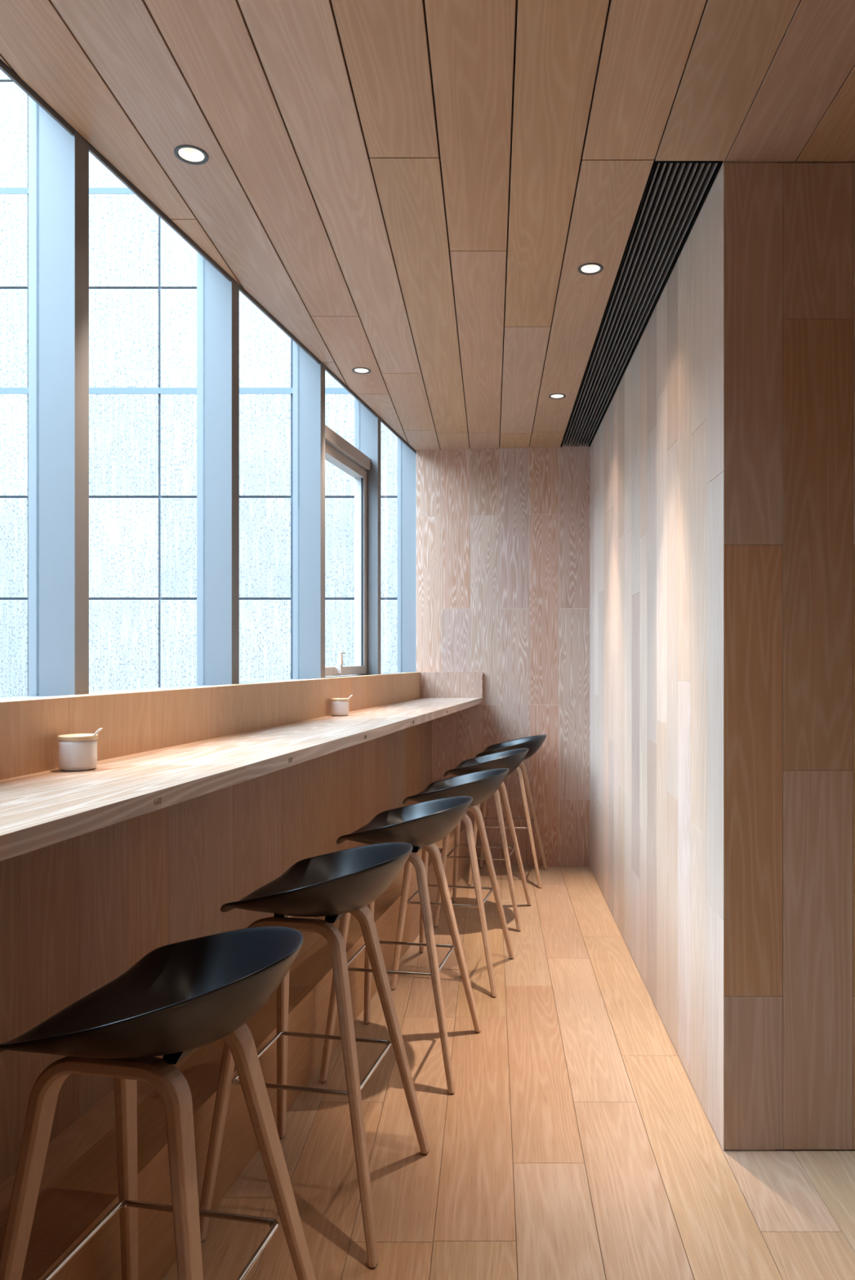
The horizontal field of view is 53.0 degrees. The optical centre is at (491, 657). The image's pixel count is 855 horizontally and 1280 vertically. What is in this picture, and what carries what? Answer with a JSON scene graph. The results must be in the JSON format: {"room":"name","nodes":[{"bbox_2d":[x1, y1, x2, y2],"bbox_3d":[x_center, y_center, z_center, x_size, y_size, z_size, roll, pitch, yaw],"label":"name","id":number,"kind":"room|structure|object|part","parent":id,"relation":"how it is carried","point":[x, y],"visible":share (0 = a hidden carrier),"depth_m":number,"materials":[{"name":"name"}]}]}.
{"room":"restaurant","nodes":[
{"label":"restaurant","id":0,"kind":"room"},
{"bbox_2d":[0,0,854,450],"bbox_3d":[0.814,-1.382,1.350,5.314,0.100,8.700,0,0,0],"label":"ceiling","id":1,"kind":"structure","parent":0,"point":[418,192],"depth_m":2.20,"materials":[{"name":"brown wood"}]},
{"bbox_2d":[173,144,208,164],"bbox_3d":[-0.794,-1.351,2.265,0.087,0.042,0.087,0,0,0],"label":"recessed light","id":2,"kind":"object","parent":1,"relation":"in","point":[190,154],"visible":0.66,"depth_m":2.29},
{"bbox_2d":[351,367,370,373],"bbox_3d":[-0.603,-1.351,3.971,0.087,0.042,0.087,0,0,0],"label":"recessed light","id":3,"kind":"object","parent":1,"relation":"in","point":[357,370],"visible":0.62,"depth_m":3.99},
{"bbox_2d":[548,393,565,399],"bbox_3d":[0.336,-1.351,4.360,0.087,0.042,0.087,0,0,0],"label":"recessed light","id":4,"kind":"object","parent":1,"relation":"in","point":[555,396],"visible":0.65,"depth_m":4.38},
{"bbox_2d":[577,262,603,275],"bbox_3d":[0.340,-1.351,2.930,0.087,0.042,0.087,0,0,0],"label":"recessed light","id":5,"kind":"object","parent":1,"relation":"in","point":[588,268],"visible":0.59,"depth_m":2.95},
{"bbox_2d":[560,158,722,447],"bbox_3d":[0.531,-1.371,3.857,0.183,0.081,3.118,0,0,0],"label":"ceiling vent","id":6,"kind":"object","parent":1,"relation":"in","point":[674,193],"visible":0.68,"depth_m":3.00,"materials":[{"name":"black metal"}]},
{"bbox_2d":[416,437,589,866],"bbox_3d":[0.136,-0.052,5.519,1.232,2.760,0.140,0,0,5],"label":"wall","id":7,"kind":"structure","parent":0,"point":[503,534],"depth_m":5.45,"materials":[{"name":"brown wood"}]},
{"bbox_2d":[162,864,854,1279],"bbox_3d":[0.730,1.388,1.350,5.339,0.120,8.700,0,0,0],"label":"floor","id":8,"kind":"structure","parent":0,"point":[573,1140],"depth_m":2.29,"materials":[{"name":"brown wood"}]},
{"bbox_2d":[0,926,315,1279],"bbox_3d":[-0.529,0.898,1.407,0.441,0.860,0.459,0,0,11],"label":"bar stool","id":9,"kind":"object","parent":8,"relation":"on","point":[179,998],"visible":1,"depth_m":1.35,"materials":[{"name":"black plastic"}]},
{"bbox_3d":[-0.562,0.974,1.270,0.429,0.700,0.177,0,0,11],"label":"leg frame","id":10,"kind":"part","parent":9,"relation":"part of","materials":[{"name":"brown wood"}]},
{"bbox_3d":[-0.518,0.545,1.405,0.423,0.160,0.456,0,0,11],"label":"seat","id":11,"kind":"part","parent":9,"relation":"part of","materials":[{"name":"black plastic"}]},
{"bbox_3d":[-0.506,0.974,1.563,0.429,0.699,0.143,0,0,11],"label":"leg frame","id":12,"kind":"part","parent":9,"relation":"part of","materials":[{"name":"brown wood"}]},
{"bbox_2d":[0,671,482,1279],"bbox_3d":[-0.789,0.712,2.176,0.521,1.233,6.728,0,0,9],"label":"bar counter","id":13,"kind":"object","parent":8,"relation":"on","point":[195,800],"depth_m":2.17,"materials":[{"name":"brown wood"}]},
{"bbox_2d":[57,728,102,771],"bbox_3d":[-0.950,0.210,1.966,0.084,0.096,0.087,0,0,-42],"label":"sugar pot","id":14,"kind":"object","parent":13,"relation":"on","point":[76,752],"visible":1,"depth_m":1.93,"materials":[{"name":"white ceramic"}]},
{"bbox_3d":[-0.951,0.224,1.967,0.082,0.068,0.082,0,0,0],"label":"pot","id":15,"kind":"part","parent":14,"relation":"part of","materials":[{"name":"white ceramic"}]},
{"bbox_3d":[-0.951,0.184,1.967,0.084,0.010,0.084,0,0,0],"label":"lid","id":16,"kind":"part","parent":14,"relation":"part of","materials":[{"name":"brown wood"}]},
{"bbox_3d":[-0.910,0.677,2.169,0.020,0.762,6.625,0,0,9],"label":"panel","id":17,"kind":"part","parent":13,"relation":"part of","materials":[{"name":"brown wood"}]},
{"bbox_2d":[0,697,480,861],"bbox_3d":[-0.762,0.277,2.167,0.416,0.037,6.682,0,0,9],"label":"countertop","id":18,"kind":"structure","parent":13,"relation":"on","point":[39,810],"depth_m":1.93,"materials":[{"name":"brown wood"}]},
{"bbox_2d":[330,694,352,715],"bbox_3d":[-0.667,0.212,3.774,0.080,0.092,0.084,0,0,-42],"label":"sugar pot","id":19,"kind":"object","parent":13,"relation":"on","point":[339,706],"visible":1,"depth_m":3.74,"materials":[{"name":"white ceramic"}]},
{"bbox_3d":[-0.668,0.225,3.775,0.078,0.066,0.078,0,0,0],"label":"pot","id":20,"kind":"part","parent":19,"relation":"part of","materials":[{"name":"white ceramic"}]},
{"bbox_3d":[-0.668,0.187,3.775,0.080,0.010,0.080,0,0,0],"label":"lid","id":21,"kind":"part","parent":19,"relation":"part of","materials":[{"name":"brown wood"}]},
{"bbox_3d":[-0.278,0.712,5.466,0.443,1.233,0.068,0,0,1],"label":"panel","id":22,"kind":"part","parent":13,"relation":"part of","materials":[{"name":"brown wood"}]},
{"bbox_2d":[199,842,429,1267],"bbox_3d":[-0.413,0.898,2.115,0.441,0.860,0.459,0,0,11],"label":"bar stool","id":23,"kind":"object","parent":8,"relation":"on","point":[331,886],"visible":0.98,"depth_m":2.01,"materials":[{"name":"plastic"}]},
{"bbox_3d":[-0.445,0.974,1.977,0.429,0.700,0.177,0,0,11],"label":"leg frame","id":24,"kind":"part","parent":23,"relation":"part of","materials":[{"name":"brown wood"}]},
{"bbox_3d":[-0.401,0.545,2.112,0.423,0.160,0.456,0,0,11],"label":"seat","id":25,"kind":"part","parent":23,"relation":"part of","materials":[{"name":"black plastic"}]},
{"bbox_3d":[-0.389,0.974,2.271,0.429,0.699,0.143,0,0,11],"label":"leg frame","id":26,"kind":"part","parent":23,"relation":"part of","materials":[{"name":"brown wood"}]},
{"bbox_2d":[319,795,480,1093],"bbox_3d":[-0.280,0.898,2.850,0.441,0.860,0.459,0,0,10],"label":"bar stool","id":27,"kind":"object","parent":8,"relation":"on","point":[423,824],"visible":0.85,"depth_m":2.73,"materials":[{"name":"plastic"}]},
{"bbox_3d":[-0.310,0.974,2.712,0.429,0.700,0.177,0,0,10],"label":"leg frame","id":28,"kind":"part","parent":27,"relation":"part of","materials":[{"name":"brown wood"}]},
{"bbox_3d":[-0.268,0.545,2.848,0.423,0.160,0.456,0,0,10],"label":"seat","id":29,"kind":"part","parent":27,"relation":"part of","materials":[{"name":"black plastic"}]},
{"bbox_3d":[-0.259,0.974,3.007,0.429,0.699,0.143,0,0,10],"label":"leg frame","id":30,"kind":"part","parent":27,"relation":"part of","materials":[{"name":"brown wood"}]},
{"bbox_2d":[390,768,513,997],"bbox_3d":[-0.145,0.898,3.591,0.441,0.860,0.459,0,0,10],"label":"bar stool","id":31,"kind":"object","parent":8,"relation":"on","point":[481,785],"visible":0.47,"depth_m":3.47,"materials":[{"name":"wood"}]},
{"bbox_3d":[-0.177,0.974,3.454,0.429,0.700,0.177,0,0,10],"label":"leg frame","id":32,"kind":"part","parent":31,"relation":"part of","materials":[{"name":"brown wood"}]},
{"bbox_3d":[-0.133,0.545,3.589,0.423,0.160,0.456,0,0,10],"label":"seat","id":33,"kind":"part","parent":31,"relation":"part of","materials":[{"name":"black plastic"}]},
{"bbox_3d":[-0.122,0.974,3.747,0.429,0.699,0.143,0,0,10],"label":"leg frame","id":34,"kind":"part","parent":31,"relation":"part of","materials":[{"name":"brown wood"}]},
{"bbox_2d":[434,747,531,931],"bbox_3d":[-0.028,0.898,4.389,0.441,0.860,0.459,0,0,9],"label":"bar stool","id":35,"kind":"object","parent":8,"relation":"on","point":[511,759],"visible":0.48,"depth_m":4.27,"materials":[{"name":"wood"}]},
{"bbox_3d":[-0.057,0.974,4.251,0.429,0.700,0.177,0,0,9],"label":"leg frame","id":36,"kind":"part","parent":35,"relation":"part of","materials":[{"name":"brown wood"}]},
{"bbox_3d":[-0.016,0.545,4.387,0.423,0.160,0.456,0,0,9],"label":"seat","id":37,"kind":"part","parent":35,"relation":"part of","materials":[{"name":"black plastic"}]},
{"bbox_3d":[-0.008,0.974,4.546,0.429,0.699,0.143,0,0,9],"label":"leg frame","id":38,"kind":"part","parent":35,"relation":"part of","materials":[{"name":"brown wood"}]},
{"bbox_2d":[467,734,546,888],"bbox_3d":[0.114,0.898,5.158,0.441,0.860,0.459,0,0,8],"label":"bar stool","id":39,"kind":"object","parent":8,"relation":"on","point":[533,743],"visible":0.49,"depth_m":5.05,"materials":[{"name":"wood"}]},
{"bbox_3d":[0.126,0.545,5.156,0.423,0.160,0.456,0,0,8],"label":"seat","id":40,"kind":"part","parent":39,"relation":"part of","materials":[{"name":"black plastic"}]},
{"bbox_3d":[0.129,0.974,5.315,0.429,0.699,0.143,0,0,8],"label":"leg frame","id":41,"kind":"part","parent":39,"relation":"part of","materials":[{"name":"brown wood"}]},
{"bbox_2d":[589,160,774,1151],"bbox_3d":[0.694,-0.052,3.948,0.140,2.760,3.303,0,0,0],"label":"wall","id":42,"kind":"structure","parent":0,"point":[656,449],"depth_m":3.01,"materials":[{"name":"brown wood"}]},
{"bbox_2d":[711,162,854,1149],"bbox_3d":[2.020,-0.003,2.365,2.792,2.653,0.140,0,0,0],"label":"wall","id":43,"kind":"structure","parent":0,"point":[788,228],"depth_m":2.30,"materials":[{"name":"brown wood"}]},
{"bbox_3d":[-1.288,-0.012,1.273,1.611,2.680,8.746,0,0,0],"label":"wall","id":44,"kind":"structure","parent":0,"visible":0},
{"bbox_2d":[0,58,88,699],"bbox_3d":[-1.180,-0.667,1.803,0.134,1.630,0.860,0,0,10],"label":"window","id":45,"kind":"structure","parent":44,"relation":"in","point":[59,155],"depth_m":2.17,"materials":[{"name":"metal"}]},
{"bbox_3d":[-1.183,0.123,1.775,0.129,0.049,0.803,0,0,10],"label":"sill frame","id":46,"kind":"part","parent":45,"relation":"part of","materials":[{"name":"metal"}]},
{"bbox_3d":[-1.184,-1.401,1.775,0.127,0.161,0.803,0,0,10],"label":"head frame","id":47,"kind":"part","parent":45,"relation":"part of","materials":[{"name":"metal"}]},
{"bbox_2d":[88,142,239,693],"bbox_3d":[-1.038,-0.667,2.648,0.134,1.630,0.853,0,0,10],"label":"window","id":48,"kind":"structure","parent":44,"relation":"in","point":[217,291],"depth_m":3.01,"materials":[{"name":"metal"}]},
{"bbox_3d":[-1.042,0.123,2.619,0.129,0.049,0.796,0,0,10],"label":"sill frame","id":49,"kind":"part","parent":48,"relation":"part of","materials":[{"name":"metal"}]},
{"bbox_3d":[-1.043,-1.401,2.619,0.127,0.161,0.796,0,0,10],"label":"head frame","id":50,"kind":"part","parent":48,"relation":"part of","materials":[{"name":"metal"}]},
{"bbox_2d":[239,284,324,684],"bbox_3d":[-0.896,-0.667,3.493,0.134,1.630,0.861,0,0,10],"label":"window","id":51,"kind":"structure","parent":44,"relation":"in","point":[308,371],"depth_m":3.86,"materials":[{"name":"metal"}]},
{"bbox_3d":[-0.900,0.123,3.464,0.129,0.049,0.804,0,0,10],"label":"sill frame","id":52,"kind":"part","parent":51,"relation":"part of","materials":[{"name":"metal"}]},
{"bbox_3d":[-0.901,-1.401,3.465,0.127,0.161,0.804,0,0,10],"label":"head frame","id":53,"kind":"part","parent":51,"relation":"part of","materials":[{"name":"metal"}]},
{"bbox_2d":[324,365,380,677],"bbox_3d":[-0.753,-0.667,4.345,0.134,1.630,0.868,0,0,10],"label":"window","id":54,"kind":"structure","parent":44,"relation":"in","point":[362,461],"depth_m":4.70,"materials":[{"name":"metal"}]},
{"bbox_3d":[-0.750,0.032,4.232,0.034,0.109,0.091,0,0,10],"label":"handle","id":55,"kind":"part","parent":54,"relation":"part of","materials":[{"name":"metal"}]},
{"bbox_3d":[-0.756,0.123,4.317,0.129,0.049,0.811,0,0,10],"label":"sill frame","id":56,"kind":"part","parent":54,"relation":"part of","materials":[{"name":"metal"}]},
{"bbox_3d":[-0.780,-0.466,4.321,0.056,1.116,0.805,0,0,10],"label":"sash","id":57,"kind":"part","parent":54,"relation":"part of","materials":[{"name":"metal"}]},
{"bbox_3d":[-0.757,-1.401,4.317,0.127,0.161,0.811,0,0,10],"label":"head frame","id":58,"kind":"part","parent":54,"relation":"part of","materials":[{"name":"metal"}]},
{"bbox_2d":[380,417,416,674],"bbox_3d":[-0.610,-0.667,5.198,0.134,1.630,0.861,0,0,10],"label":"window","id":59,"kind":"structure","parent":44,"relation":"in","point":[406,455],"depth_m":5.57,"materials":[{"name":"metal"}]},
{"bbox_3d":[-0.614,-1.401,5.170,0.127,0.161,0.804,0,0,10],"label":"head frame","id":60,"kind":"part","parent":59,"relation":"part of","materials":[{"name":"metal"}]},
{"bbox_3d":[-3.000,2.378,-0.350,22.000,0.100,17.300,0,0,0],"label":"ground","id":61,"kind":"structure","parent":0,"visible":0},
{"bbox_2d":[0,69,397,697],"bbox_3d":[-4.330,-2.972,8.149,12.340,10.600,0.302,0,0,0],"label":"window","id":62,"kind":"structure","parent":61,"relation":"on","point":[143,273],"depth_m":8.00,"materials":[{"name":"glass"}]}
]}

